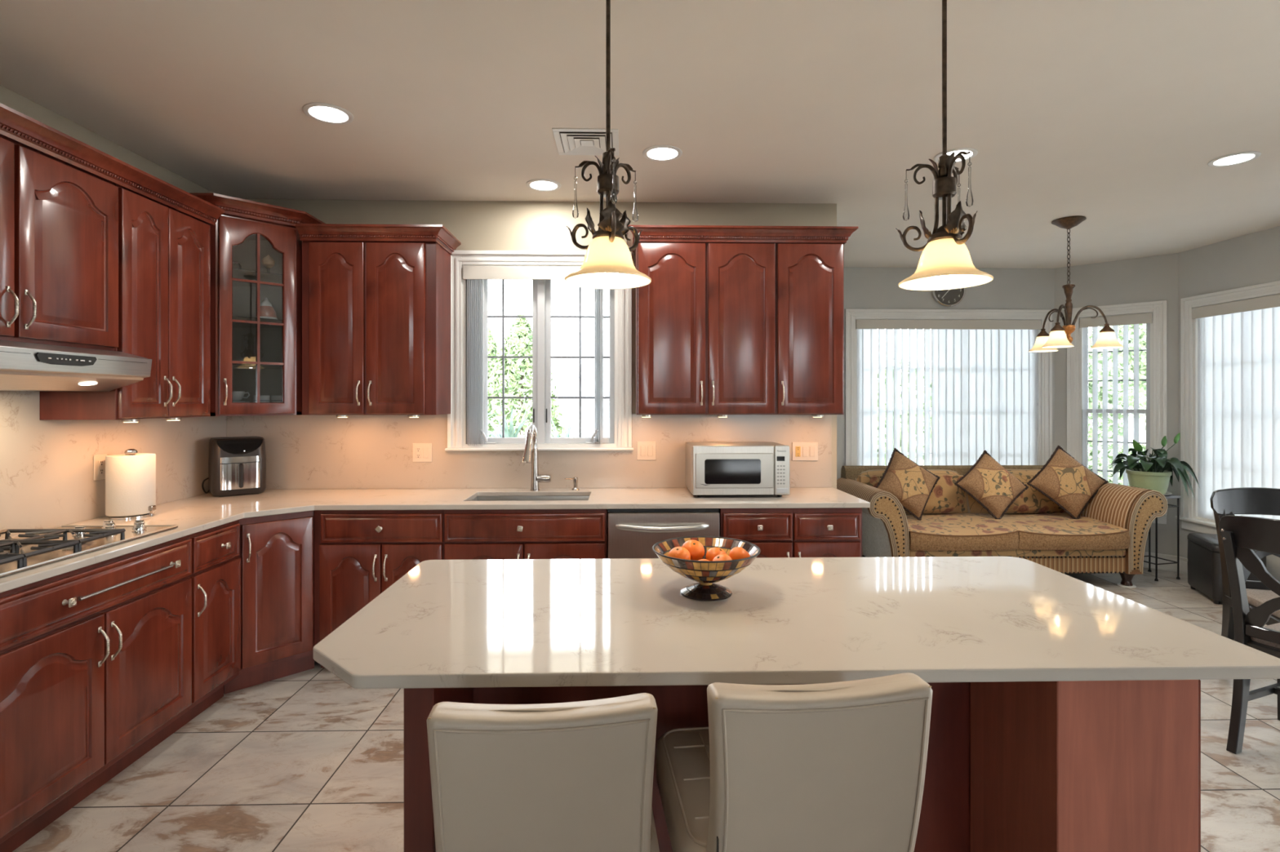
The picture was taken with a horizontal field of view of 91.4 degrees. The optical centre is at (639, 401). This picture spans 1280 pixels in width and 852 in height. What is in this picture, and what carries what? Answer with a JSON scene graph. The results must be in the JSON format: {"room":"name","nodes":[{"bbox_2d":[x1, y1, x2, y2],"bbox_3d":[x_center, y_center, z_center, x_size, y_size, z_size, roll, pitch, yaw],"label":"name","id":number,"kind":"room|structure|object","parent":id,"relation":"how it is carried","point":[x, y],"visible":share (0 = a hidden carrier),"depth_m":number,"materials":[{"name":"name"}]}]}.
{"room":"kitchen","nodes":[
{"label":"kitchen","id":0,"kind":"room"},
{"bbox_2d":[0,84,212,192],"bbox_3d":[-2.589,0.098,-0.087,0.150,2.743,8.350,0,0,-1],"label":"wall","id":1,"kind":"structure","parent":0,"point":[9,98],"depth_m":2.94,"materials":[{"name":"paint"}]},
{"bbox_2d":[0,133,118,351],"bbox_3d":[-2.374,-0.581,2.220,0.384,0.736,0.912,0,0,-1],"label":"upper cabinet","id":2,"kind":"object","parent":1,"relation":"attached to","point":[59,219],"visible":1,"depth_m":2.38,"materials":[{"name":"brown wood"}]},
{"bbox_2d":[0,102,224,225],"bbox_3d":[-2.190,-0.966,2.221,0.056,0.082,2.145,0,0,-1],"label":"crown molding","id":3,"kind":"structure","parent":2,"relation":"attached to","point":[15,125],"depth_m":2.53,"materials":[{"name":"brown wood"}]},
{"bbox_2d":[0,339,151,391],"bbox_3d":[-2.314,-0.126,2.221,0.482,0.170,0.904,0,0,-1],"label":"range hood","id":4,"kind":"object","parent":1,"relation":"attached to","point":[24,366],"visible":1,"depth_m":2.32,"materials":[{"name":"metal"}]},
{"bbox_2d":[0,391,226,538],"bbox_3d":[-2.567,0.172,2.433,0.012,0.766,2.987,0,0,-1],"label":"backsplash","id":5,"kind":"structure","parent":1,"relation":"attached to","point":[46,467],"depth_m":2.83,"materials":[{"name":"stone"}]},
{"bbox_2d":[93,453,106,480],"bbox_3d":[-2.569,0.315,2.978,0.010,0.120,0.076,0,0,-1],"label":"wall plate","id":6,"kind":"object","parent":5,"relation":"attached to","point":[99,460],"visible":0.93,"depth_m":2.97,"materials":[{"name":"beige plastic"}]},
{"bbox_2d":[40,183,210,422],"bbox_3d":[-2.392,-0.425,2.985,0.384,1.047,0.612,0,0,-1],"label":"upper cabinet","id":7,"kind":"object","parent":1,"relation":"attached to","point":[164,251],"visible":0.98,"depth_m":2.91,"materials":[{"name":"brown wood"}]},
{"bbox_2d":[246,199,836,528],"bbox_3d":[-0.672,0.098,4.060,3.881,2.743,0.150,0,0,-1],"label":"wall","id":8,"kind":"structure","parent":0,"point":[478,225],"depth_m":3.98,"materials":[{"name":"paint"}]},
{"bbox_2d":[209,213,302,416],"bbox_3d":[-2.295,-0.475,3.632,0.612,1.112,0.624,0,0,-1],"label":"upper cabinet","id":9,"kind":"object","parent":8,"relation":"attached to","point":[258,357],"visible":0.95,"depth_m":3.56,"materials":[{"name":"brown wood"}]},
{"bbox_2d":[189,192,324,226],"bbox_3d":[-2.182,-1.047,3.530,0.296,0.082,0.960,0,0,44],"label":"crown molding","id":10,"kind":"structure","parent":9,"relation":"on","point":[233,206],"depth_m":3.44,"materials":[{"name":"brown wood"}]},
{"bbox_2d":[232,267,282,286],"bbox_3d":[-2.300,-0.723,3.643,0.574,0.006,0.574,0,0,-1],"label":"shelf","id":11,"kind":"object","parent":9,"relation":"attached to","point":[237,273],"depth_m":3.65,"materials":[{"name":"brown glass"}]},
{"bbox_2d":[232,315,282,328],"bbox_3d":[-2.300,-0.463,3.643,0.574,0.006,0.574,0,0,-1],"label":"shelf","id":12,"kind":"object","parent":9,"relation":"attached to","point":[235,325],"depth_m":3.71,"materials":[{"name":"clear glass"}]},
{"bbox_2d":[232,363,282,368],"bbox_3d":[-2.300,-0.203,3.643,0.574,0.006,0.574,0,0,-1],"label":"shelf","id":13,"kind":"object","parent":9,"relation":"attached to","point":[235,366],"depth_m":3.66,"materials":[{"name":"clear glass"}]},
{"bbox_2d":[255,297,277,319],"bbox_3d":[-2.169,-0.534,3.627,0.116,0.134,0.116,0,0,-1],"label":"jar","id":14,"kind":"object","parent":9,"relation":"on","point":[266,309],"visible":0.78,"depth_m":3.60,"materials":[{"name":"white ceramic"}]},
{"bbox_2d":[302,240,450,417],"bbox_3d":[-1.577,-0.425,3.768,0.773,1.047,0.384,0,0,-1],"label":"upper cabinet","id":15,"kind":"object","parent":8,"relation":"attached to","point":[376,314],"visible":1,"depth_m":3.62,"materials":[{"name":"brown wood"}]},
{"bbox_2d":[295,223,461,255],"bbox_3d":[-1.547,-0.966,3.760,0.828,0.082,0.405,0,0,-1],"label":"crown molding","id":16,"kind":"structure","parent":15,"relation":"attached to","point":[438,233],"depth_m":3.59,"materials":[{"name":"brown wood"}]},
{"bbox_2d":[226,413,831,488],"bbox_3d":[-0.682,0.319,3.978,3.829,0.472,0.012,0,0,-1],"label":"backsplash","id":17,"kind":"structure","parent":8,"relation":"attached to","point":[303,451],"depth_m":3.96,"materials":[{"name":"stone"}]},
{"bbox_2d":[412,443,431,462],"bbox_3d":[-1.377,0.327,3.950,0.122,0.120,0.011,0,0,-1],"label":"wall plate","id":18,"kind":"object","parent":17,"relation":"attached to","point":[421,452],"visible":1,"depth_m":3.95,"materials":[{"name":"beige plastic"}]},
{"bbox_2d":[636,441,656,460],"bbox_3d":[0.042,0.318,3.984,0.122,0.120,0.011,0,0,-1],"label":"wall plate","id":19,"kind":"object","parent":17,"relation":"attached to","point":[646,451],"visible":1,"depth_m":3.98,"materials":[{"name":"beige plastic"}]},
{"bbox_2d":[791,442,817,461],"bbox_3d":[1.059,0.324,4.009,0.168,0.120,0.011,0,0,-1],"label":"wall plate","id":20,"kind":"object","parent":17,"relation":"attached to","point":[801,451],"visible":1,"depth_m":4.01,"materials":[{"name":"beige plastic"}]},
{"bbox_2d":[444,250,633,451],"bbox_3d":[-0.637,-0.320,4.041,1.190,1.269,0.190,0,0,-1],"label":"window","id":21,"kind":"structure","parent":8,"relation":"in","point":[620,300],"depth_m":3.99,"materials":[{"name":"white paint"}]},
{"bbox_2d":[488,280,532,437],"bbox_3d":[-0.886,-0.284,4.055,0.380,1.051,0.010,0,0,-1],"label":"grille","id":22,"kind":"object","parent":21,"relation":"attached to","point":[503,357],"depth_m":4.05,"materials":[{"name":"grey"}]},
{"bbox_2d":[462,266,603,445],"bbox_3d":[-0.636,-0.286,4.011,0.970,1.140,0.090,0,0,-1],"label":"vertical blind","id":23,"kind":"object","parent":21,"relation":"attached to","point":[477,277],"visible":0.77,"depth_m":3.98,"materials":[{"name":"grey fabric"}]},
{"bbox_2d":[551,287,609,437],"bbox_3d":[-0.389,-0.284,4.067,0.380,1.051,0.010,0,0,-1],"label":"grille","id":24,"kind":"object","parent":21,"relation":"attached to","point":[580,317],"depth_m":4.06,"materials":[{"name":"grey"}]},
{"bbox_2d":[635,241,775,417],"bbox_3d":[0.388,-0.425,3.816,0.823,1.047,0.384,0,0,-1],"label":"upper cabinet","id":25,"kind":"object","parent":8,"relation":"attached to","point":[705,317],"visible":0.99,"depth_m":3.66,"materials":[{"name":"brown wood"}]},
{"bbox_2d":[626,224,858,255],"bbox_3d":[0.590,-0.972,3.811,1.343,0.082,0.405,0,0,-1],"label":"crown molding","id":26,"kind":"structure","parent":25,"relation":"on","point":[696,233],"depth_m":3.64,"materials":[{"name":"brown wood"}]},
{"bbox_2d":[775,242,844,417],"bbox_3d":[1.001,-0.425,3.830,0.404,1.047,0.384,0,0,-1],"label":"upper cabinet","id":27,"kind":"object","parent":8,"relation":"attached to","point":[810,276],"visible":0.99,"depth_m":3.68,"materials":[{"name":"brown wood"}]},
{"bbox_2d":[0,0,1279,268],"bbox_3d":[1.100,-1.349,0.877,7.672,0.150,10.500,0,0,-1],"label":"ceiling","id":28,"kind":"structure","parent":0,"point":[1113,114],"depth_m":2.63,"materials":[{"name":"paint"}]},
{"bbox_2d":[302,102,354,124],"bbox_3d":[-1.379,-1.270,2.768,0.204,0.008,0.204,0,0,-1],"label":"recessed light","id":29,"kind":"object","parent":28,"relation":"in","point":[325,113],"visible":1,"depth_m":2.76,"materials":[{"name":"white paint"}]},
{"bbox_2d":[525,178,560,191],"bbox_3d":[-0.568,-1.270,3.682,0.204,0.008,0.204,0,0,-1],"label":"recessed light","id":30,"kind":"object","parent":28,"relation":"in","point":[538,184],"visible":1,"depth_m":3.67,"materials":[{"name":"white paint"}]},
{"bbox_2d":[551,128,618,155],"bbox_3d":[-0.260,-1.268,3.075,0.310,0.010,0.310,0,0,-1],"label":"ceiling vent","id":31,"kind":"object","parent":28,"relation":"in","point":[569,141],"visible":0.91,"depth_m":3.05,"materials":[{"name":"white metal"}]},
{"bbox_2d":[564,0,651,289],"bbox_3d":[-0.092,-0.804,1.749,0.248,0.940,0.242,0,0,10],"label":"pendant lamp","id":32,"kind":"object","parent":28,"relation":"hanging from","point":[607,264],"visible":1,"depth_m":1.74,"materials":[{"name":"brown metal"}]},
{"bbox_2d":[642,145,682,161],"bbox_3d":[0.115,-1.270,3.209,0.204,0.008,0.204,0,0,-1],"label":"recessed light","id":33,"kind":"object","parent":28,"relation":"in","point":[656,153],"visible":1,"depth_m":3.20,"materials":[{"name":"white paint"}]},
{"bbox_2d":[895,0,993,290],"bbox_3d":[0.860,-0.804,1.772,0.248,0.940,0.242,0,0,10],"label":"pendant lamp","id":34,"kind":"object","parent":28,"relation":"hanging from","point":[945,262],"visible":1,"depth_m":1.75,"materials":[{"name":"brown metal"}]},
{"bbox_2d":[933,147,977,163],"bbox_3d":[1.636,-1.270,3.240,0.204,0.008,0.204,0,0,-1],"label":"recessed light","id":35,"kind":"object","parent":28,"relation":"in","point":[974,152],"visible":0.55,"depth_m":3.20,"materials":[{"name":"white paint"}]},
{"bbox_2d":[1028,215,1123,351],"bbox_3d":[3.028,-0.821,4.436,0.568,0.906,0.544,0,0,-1],"label":"chandelier","id":36,"kind":"object","parent":28,"relation":"hanging from","point":[1057,338],"visible":1,"depth_m":4.35,"materials":[{"name":"brown metal"}]},
{"bbox_2d":[1207,151,1261,167],"bbox_3d":[3.122,-1.270,3.286,0.204,0.008,0.204,0,0,-1],"label":"recessed light","id":37,"kind":"object","parent":28,"relation":"in","point":[1236,158],"visible":1,"depth_m":3.27,"materials":[{"name":"white paint"}]},
{"bbox_2d":[13,567,1279,851],"bbox_3d":[1.100,1.529,0.877,7.672,0.120,10.500,0,0,-1],"label":"floor","id":38,"kind":"structure","parent":0,"point":[308,761],"depth_m":2.45,"materials":[{"name":"tile"}]},
{"bbox_2d":[0,535,191,851],"bbox_3d":[-2.242,1.027,2.278,0.647,0.884,0.932,0,0,-1],"label":"base cabinet","id":39,"kind":"object","parent":38,"relation":"on","point":[95,660],"visible":0.98,"depth_m":2.21,"materials":[{"name":"brown wood"}]},
{"bbox_2d":[171,520,240,734],"bbox_3d":[-2.257,1.027,2.924,0.647,0.884,0.360,0,0,-1],"label":"base cabinet","id":40,"kind":"object","parent":38,"relation":"on","point":[215,576],"visible":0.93,"depth_m":2.90,"materials":[{"name":"brown wood"}]},
{"bbox_2d":[223,511,314,694],"bbox_3d":[-2.174,1.027,3.514,0.842,0.884,0.850,0,0,-1],"label":"base cabinet","id":41,"kind":"object","parent":38,"relation":"on","point":[277,555],"visible":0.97,"depth_m":3.22,"materials":[{"name":"brown wood"}]},
{"bbox_2d":[314,510,444,668],"bbox_3d":[-1.412,1.027,3.637,0.695,0.884,0.647,0,0,-1],"label":"base cabinet","id":42,"kind":"object","parent":38,"relation":"on","point":[359,554],"visible":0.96,"depth_m":3.35,"materials":[{"name":"brown wood"}]},
{"bbox_2d":[444,509,608,559],"bbox_3d":[-0.626,1.027,3.656,0.877,0.884,0.647,0,0,-1],"label":"base cabinet","id":43,"kind":"object","parent":38,"relation":"on","point":[482,534],"visible":0.39,"depth_m":3.37,"materials":[{"name":"brown wood"}]},
{"bbox_2d":[426,693,659,851],"bbox_3d":[-0.185,0.992,1.306,0.430,0.953,0.558,0,0,-5],"label":"bar stool","id":44,"kind":"object","parent":38,"relation":"on","point":[571,776],"visible":1,"depth_m":1.05,"materials":[{"name":"beige leather"}]},
{"bbox_2d":[608,508,719,559],"bbox_3d":[0.123,1.031,3.660,0.610,0.876,0.654,0,0,-1],"label":"dishwasher","id":45,"kind":"object","parent":38,"relation":"on","point":[632,533],"visible":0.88,"depth_m":3.38,"materials":[{"name":"silver metal"}]},
{"bbox_2d":[719,508,792,558],"bbox_3d":[0.632,1.027,3.686,0.396,0.884,0.647,0,0,-1],"label":"base cabinet","id":46,"kind":"object","parent":38,"relation":"on","point":[771,530],"visible":0.27,"depth_m":3.40,"materials":[{"name":"brown wood"}]},
{"bbox_2d":[656,672,933,851],"bbox_3d":[0.279,0.975,1.307,0.430,0.987,0.558,0,0,-6],"label":"bar stool","id":47,"kind":"object","parent":38,"relation":"on","point":[833,766],"visible":1,"depth_m":1.05,"materials":[{"name":"beige leather"}]},
{"bbox_2d":[404,680,1200,851],"bbox_3d":[0.354,1.027,1.736,1.716,0.884,0.825,0,0,-1],"label":"kitchen island","id":48,"kind":"object","parent":38,"relation":"on","point":[1079,766],"visible":0.3,"depth_m":1.34,"materials":[{"name":"brown wood"}]},
{"bbox_2d":[312,556,1279,688],"bbox_3d":[0.312,0.570,1.749,2.120,0.029,0.928,0,0,-1],"label":"island countertop","id":49,"kind":"structure","parent":48,"relation":"on","point":[625,622],"depth_m":1.51,"materials":[{"name":"white stone"}]},
{"bbox_2d":[652,536,760,601],"bbox_3d":[0.191,0.489,1.805,0.310,0.131,0.310,0,0,-1],"label":"bowl","id":50,"kind":"object","parent":49,"relation":"on","point":[706,573],"visible":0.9,"depth_m":1.75,"materials":[{"name":"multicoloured glass"}]},
{"bbox_2d":[667,546,690,559],"bbox_3d":[0.112,0.447,1.782,0.066,0.059,0.065,0,0,16],"label":"mandarin","id":51,"kind":"object","parent":50,"relation":"in","point":[681,553],"visible":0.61,"depth_m":1.76,"materials":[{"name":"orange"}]},
{"bbox_2d":[681,540,704,560],"bbox_3d":[0.156,0.443,1.841,0.069,0.064,0.069,0,0,24],"label":"mandarin","id":52,"kind":"object","parent":50,"relation":"in","point":[696,550],"visible":0.73,"depth_m":1.82,"materials":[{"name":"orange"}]},
{"bbox_2d":[792,507,862,557],"bbox_3d":[1.022,1.027,3.695,0.385,0.884,0.647,0,0,-1],"label":"base cabinet","id":53,"kind":"object","parent":38,"relation":"on","point":[836,532],"visible":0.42,"depth_m":3.41,"materials":[{"name":"brown wood"}]},
{"bbox_2d":[0,487,870,593],"bbox_3d":[-0.645,0.570,2.479,3.853,0.029,2.987,0,0,-1],"label":"countertop","id":54,"kind":"structure","parent":53,"relation":"on","point":[195,514],"depth_m":3.40,"materials":[{"name":"white stone"}]},
{"bbox_2d":[0,520,177,577],"bbox_3d":[-2.263,0.529,2.276,0.505,0.051,0.914,0,0,-1],"label":"gas cooktop","id":55,"kind":"object","parent":54,"relation":"in","point":[36,548],"visible":1,"depth_m":2.34,"materials":[{"name":"metal"}]},
{"bbox_2d":[105,448,155,519],"bbox_3d":[-2.445,0.392,3.002,0.188,0.324,0.188,0,0,44],"label":"paper towel holder","id":56,"kind":"object","parent":54,"relation":"on","point":[130,476],"visible":1,"depth_m":2.93,"materials":[{"name":"white paper"}]},
{"bbox_2d":[201,436,266,497],"bbox_3d":[-2.416,0.387,3.723,0.310,0.334,0.280,0,0,-39],"label":"air fryer","id":57,"kind":"object","parent":54,"relation":"on","point":[237,465],"visible":1,"depth_m":3.64,"materials":[{"name":"black plastic"}]},
{"bbox_2d":[220,455,259,490],"bbox_3d":[-2.329,0.419,3.645,0.196,0.188,0.010,0,0,-39],"label":"basket","id":58,"kind":"object","parent":57,"relation":"on","point":[237,473],"depth_m":3.63,"materials":[{"name":"silver metal"}]},
{"bbox_2d":[471,496,589,501],"bbox_3d":[-0.642,0.677,3.654,0.708,0.184,0.369,0,0,-1],"label":"sink","id":59,"kind":"object","parent":54,"relation":"in","point":[477,498],"visible":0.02,"depth_m":3.83,"materials":[{"name":"metal"}]},
{"bbox_2d":[521,424,551,491],"bbox_3d":[-0.626,0.347,3.778,0.128,0.414,0.260,0,0,5],"label":"faucet","id":60,"kind":"object","parent":54,"relation":"on","point":[531,436],"visible":1,"depth_m":3.86,"materials":[{"name":"silver metal"}]},
{"bbox_2d":[685,441,789,497],"bbox_3d":[0.575,0.405,3.769,0.565,0.298,0.406,0,0,-1],"label":"microwave","id":61,"kind":"object","parent":54,"relation":"on","point":[712,468],"visible":1,"depth_m":3.57,"materials":[{"name":"metal"}]},
{"bbox_2d":[836,465,1168,586],"bbox_3d":[2.939,1.023,5.291,2.356,0.872,0.971,0,0,-1],"label":"sofa","id":62,"kind":"object","parent":38,"relation":"on","point":[1110,535],"visible":0.64,"depth_m":4.90,"materials":[{"name":"fabric"}]},
{"bbox_2d":[875,448,940,520],"bbox_3d":[2.273,0.707,5.320,0.615,0.601,0.254,0,0,5],"label":"throw pillow","id":63,"kind":"object","parent":62,"relation":"on","point":[913,485],"visible":0.88,"depth_m":5.25,"materials":[{"name":"brown fabric"}]},
{"bbox_2d":[856,470,967,513],"bbox_3d":[2.430,0.811,5.556,0.975,0.375,0.169,0,0,-1],"label":"cushion","id":64,"kind":"object","parent":62,"relation":"on","point":[945,497],"depth_m":5.53,"materials":[{"name":"brown fabric"}]},
{"bbox_2d":[906,512,1017,535],"bbox_3d":[2.503,1.010,5.184,0.847,0.046,0.755,0,0,-1],"label":"cushion","id":65,"kind":"object","parent":62,"relation":"on","point":[931,523],"depth_m":5.03,"materials":[{"name":"beige fabric"}]},
{"bbox_2d":[908,530,1018,551],"bbox_3d":[2.503,1.080,5.158,0.847,0.140,0.726,0,0,-1],"label":"seat cushion","id":66,"kind":"object","parent":62,"relation":"on","point":[918,540],"depth_m":4.80,"materials":[{"name":"beige fabric"}]},
{"bbox_2d":[954,450,1028,522],"bbox_3d":[3.007,0.722,5.346,0.596,0.584,0.277,0,0,-21],"label":"throw pillow","id":67,"kind":"object","parent":62,"relation":"on","point":[987,482],"visible":1,"depth_m":5.28,"materials":[{"name":"brown fabric"}]},
{"bbox_2d":[968,470,1066,513],"bbox_3d":[3.425,0.811,5.579,0.995,0.375,0.169,0,0,-1],"label":"cushion","id":68,"kind":"object","parent":62,"relation":"on","point":[1031,500],"depth_m":5.52,"materials":[{"name":"brown fabric"}]},
{"bbox_2d":[970,512,1127,534],"bbox_3d":[3.367,1.010,5.205,0.872,0.046,0.755,0,0,-1],"label":"cushion","id":69,"kind":"object","parent":62,"relation":"on","point":[1024,523],"depth_m":5.07,"materials":[{"name":"beige fabric"}]},
{"bbox_2d":[1001,523,1129,550],"bbox_3d":[3.368,1.080,5.179,0.872,0.140,0.726,0,0,-1],"label":"seat cushion","id":70,"kind":"object","parent":62,"relation":"on","point":[1030,536],"depth_m":4.83,"materials":[{"name":"beige fabric"}]},
{"bbox_2d":[1026,445,1108,519],"bbox_3d":[3.665,0.700,5.357,0.634,0.624,0.266,0,0,22],"label":"throw pillow","id":71,"kind":"object","parent":62,"relation":"on","point":[1068,483],"visible":1,"depth_m":5.29,"materials":[{"name":"brown fabric"}]},
{"bbox_2d":[1143,494,1180,581],"bbox_3d":[4.301,1.124,5.240,0.256,0.690,0.255,0,0,-13],"label":"plant stand","id":72,"kind":"object","parent":38,"relation":"on","point":[1169,496],"visible":0.56,"depth_m":5.15,"materials":[{"name":"black paint"}]},
{"bbox_2d":[1107,432,1199,500],"bbox_3d":[4.272,0.530,5.232,0.607,0.527,0.554,0,0,-1],"label":"potted plant","id":73,"kind":"object","parent":72,"relation":"on","point":[1155,473],"visible":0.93,"depth_m":5.16,"materials":[{"name":"green plant"}]},
{"bbox_2d":[1186,533,1266,604],"bbox_3d":[4.362,1.250,4.660,0.306,0.436,0.480,0,0,22],"label":"ottoman","id":74,"kind":"object","parent":38,"relation":"on","point":[1204,564],"visible":0.51,"depth_m":4.63,"materials":[{"name":"black leather"}]},
{"bbox_2d":[1209,487,1279,720],"bbox_3d":[3.233,0.966,3.063,0.510,1.007,0.577,0,0,17],"label":"dining chair","id":75,"kind":"object","parent":38,"relation":"on","point":[1242,500],"visible":0.52,"depth_m":3.30,"materials":[{"name":"black wood"}]},
{"bbox_2d":[1245,588,1279,618],"bbox_3d":[3.212,0.987,2.993,0.420,0.046,0.410,0,0,17],"label":"seat cushion","id":76,"kind":"object","parent":75,"relation":"on","point":[1256,597],"depth_m":3.09,"materials":[{"name":"beige fabric"}]},
{"bbox_2d":[1217,515,1279,754],"bbox_3d":[2.760,0.966,2.505,0.577,1.007,0.510,0,0,-21],"label":"dining chair","id":77,"kind":"object","parent":38,"relation":"on","point":[1241,535],"visible":0.96,"depth_m":2.60,"materials":[{"name":"black paint"}]},
{"bbox_2d":[1250,622,1279,648],"bbox_3d":[2.828,0.987,2.532,0.410,0.046,0.420,0,0,-21],"label":"seat cushion","id":78,"kind":"object","parent":77,"relation":"on","point":[1254,641],"depth_m":2.61,"materials":[{"name":"beige fabric"}]},
{"bbox_2d":[836,266,1054,479],"bbox_3d":[2.599,0.098,6.039,2.754,2.743,0.150,0,0,-1],"label":"wall","id":79,"kind":"structure","parent":0,"point":[864,288],"depth_m":5.98,"materials":[{"name":"paint"}]},
{"bbox_2d":[844,309,1052,466],"bbox_3d":[2.944,0.099,6.021,2.049,1.943,0.202,0,0,-1],"label":"window","id":80,"kind":"structure","parent":79,"relation":"in","point":[851,315],"depth_m":5.95,"materials":[{"name":"white paint"}]},
{"bbox_2d":[877,328,931,453],"bbox_3d":[2.943,0.094,6.047,1.693,1.638,0.010,0,0,-1],"label":"window pane","id":81,"kind":"object","parent":80,"relation":"attached to","point":[892,329],"depth_m":6.03,"materials":[{"name":"glass"}]},
{"bbox_2d":[855,319,1041,466],"bbox_3d":[2.941,0.087,5.981,1.788,1.723,0.093,0,0,-1],"label":"vertical blind","id":82,"kind":"object","parent":80,"relation":"attached to","point":[984,374],"visible":0.69,"depth_m":6.00,"materials":[{"name":"grey fabric"}]},
{"bbox_2d":[931,288,965,306],"bbox_3d":[2.940,-1.056,5.953,0.316,0.316,0.032,0,0,-1],"label":"wall clock","id":83,"kind":"object","parent":79,"relation":"attached to","point":[945,298],"visible":0.62,"depth_m":5.95,"materials":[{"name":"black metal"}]},
{"bbox_2d":[1054,253,1177,555],"bbox_3d":[4.355,0.098,5.741,0.901,2.743,0.150,0,0,44],"label":"wall","id":84,"kind":"structure","parent":0,"point":[1149,278],"depth_m":5.56,"materials":[{"name":"paint"}]},
{"bbox_2d":[1066,300,1167,524],"bbox_3d":[4.348,0.099,5.712,0.724,1.943,0.202,0,0,44],"label":"window","id":85,"kind":"structure","parent":84,"relation":"in","point":[1156,411],"depth_m":5.58,"materials":[{"name":"white paint"}]},
{"bbox_2d":[1080,312,1151,485],"bbox_3d":[4.328,0.087,5.692,0.524,1.723,0.088,0,0,44],"label":"vertical blind","id":86,"kind":"object","parent":85,"relation":"attached to","point":[1140,318],"visible":0.66,"depth_m":5.71,"materials":[{"name":"grey fabric"}]},
{"bbox_2d":[1087,440,1146,472],"bbox_3d":[4.357,0.510,5.722,0.428,0.281,0.010,0,0,44],"label":"grille","id":87,"kind":"object","parent":85,"relation":"attached to","point":[1087,441],"depth_m":5.74,"materials":[{"name":"grey"}]},
{"bbox_2d":[1088,349,1146,382],"bbox_3d":[4.381,-0.323,5.747,0.428,0.281,0.010,0,0,44],"label":"grille","id":88,"kind":"object","parent":85,"relation":"attached to","point":[1139,349],"depth_m":5.72,"materials":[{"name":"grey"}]},
{"bbox_2d":[1143,551,1177,572],"bbox_3d":[4.296,1.401,5.678,0.901,0.135,0.022,0,0,44],"label":"baseboard","id":89,"kind":"structure","parent":84,"relation":"attached to","point":[1170,567],"depth_m":5.43,"materials":[{"name":"white paint"}]},
{"bbox_2d":[1177,226,1279,582],"bbox_3d":[4.818,0.098,0.647,0.150,2.743,9.463,0,0,-1],"label":"wall","id":90,"kind":"structure","parent":0,"point":[1251,259],"depth_m":4.98,"materials":[{"name":"paint"}]},
{"bbox_2d":[1174,280,1279,534],"bbox_3d":[4.709,0.106,4.107,0.202,1.958,2.503,0,0,-1],"label":"window","id":91,"kind":"structure","parent":90,"relation":"in","point":[1198,524],"depth_m":5.24,"materials":[{"name":"white paint"}]},
{"bbox_2d":[1191,293,1279,519],"bbox_3d":[4.676,0.098,4.108,0.078,1.743,2.243,0,0,-1],"label":"vertical blind","id":92,"kind":"object","parent":91,"relation":"attached to","point":[1238,342],"visible":0.73,"depth_m":4.87,"materials":[{"name":"grey fabric"}]},
{"label":"outside","id":93,"kind":"structure","parent":0,"visible":0},
{"bbox_2d":[492,414,1122,469],"bbox_3d":[-0.360,1.994,14.996,120.000,0.150,150.000,0,0,-1],"label":"ground","id":94,"kind":"structure","parent":93,"point":[566,417],"depth_m":50.44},
{"bbox_2d":[488,327,516,433],"bbox_3d":[-3.034,0.210,12.466,1.737,3.417,1.625,0,0,-1],"label":"arborvitae","id":95,"kind":"object","parent":94,"relation":"on","point":[492,347],"visible":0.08,"depth_m":12.40,"materials":[{"name":"green plant"}]},
{"bbox_2d":[488,312,571,437],"bbox_3d":[-1.850,0.265,9.722,2.047,3.309,1.989,0,0,-9],"label":"tree","id":96,"kind":"object","parent":94,"relation":"on","point":[519,339],"visible":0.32,"depth_m":9.50,"materials":[{"name":"green plant"}]},
{"bbox_2d":[557,332,908,440],"bbox_3d":[3.533,-0.581,27.843,13.400,5.000,9.300,0,0,-1],"label":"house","id":97,"kind":"structure","parent":94,"relation":"on","point":[569,386],"depth_m":23.96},
{"bbox_2d":[877,356,931,465],"bbox_3d":[3.461,0.448,9.246,2.638,2.975,2.668,0,0,-1],"label":"tree","id":98,"kind":"object","parent":94,"relation":"on","point":[885,357],"visible":0.02,"depth_m":8.88,"materials":[{"name":"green plant"}]},
{"bbox_2d":[1088,342,1133,444],"bbox_3d":[6.406,0.366,9.637,2.615,3.133,2.189,0,0,-1],"label":"tree","id":99,"kind":"object","parent":94,"relation":"on","point":[1090,345],"visible":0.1,"depth_m":9.30,"materials":[{"name":"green plant"}]},
{"bbox_2d":[1088,436,1146,486],"bbox_3d":[5.837,1.018,7.437,1.373,1.183,1.583,0,0,-1],"label":"tree","id":100,"kind":"object","parent":94,"relation":"on","point":[1090,446],"visible":0.06,"depth_m":7.44,"materials":[{"name":"green plant"}]},
{"bbox_2d":[1088,323,1146,431],"bbox_3d":[9.437,-0.143,11.385,2.617,4.144,3.404,0,0,37],"label":"tree","id":101,"kind":"object","parent":94,"relation":"on","point":[1142,335],"visible":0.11,"depth_m":11.01,"materials":[{"name":"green plant"}]},
{"bbox_2d":[1118,330,1146,455],"bbox_3d":[16.611,-0.181,16.403,6.600,4.200,4.800,0,0,34],"label":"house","id":102,"kind":"structure","parent":94,"relation":"on","point":[1142,433],"depth_m":16.36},
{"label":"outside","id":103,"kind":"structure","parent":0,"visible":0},
{"bbox_2d":[488,400,553,437],"bbox_3d":[-1.255,0.937,5.955,1.007,1.964,0.918,0,0,-44],"label":"yucca","id":104,"kind":"object","parent":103,"point":[511,434],"visible":0.17,"depth_m":6.01,"materials":[{"name":"green plant"}]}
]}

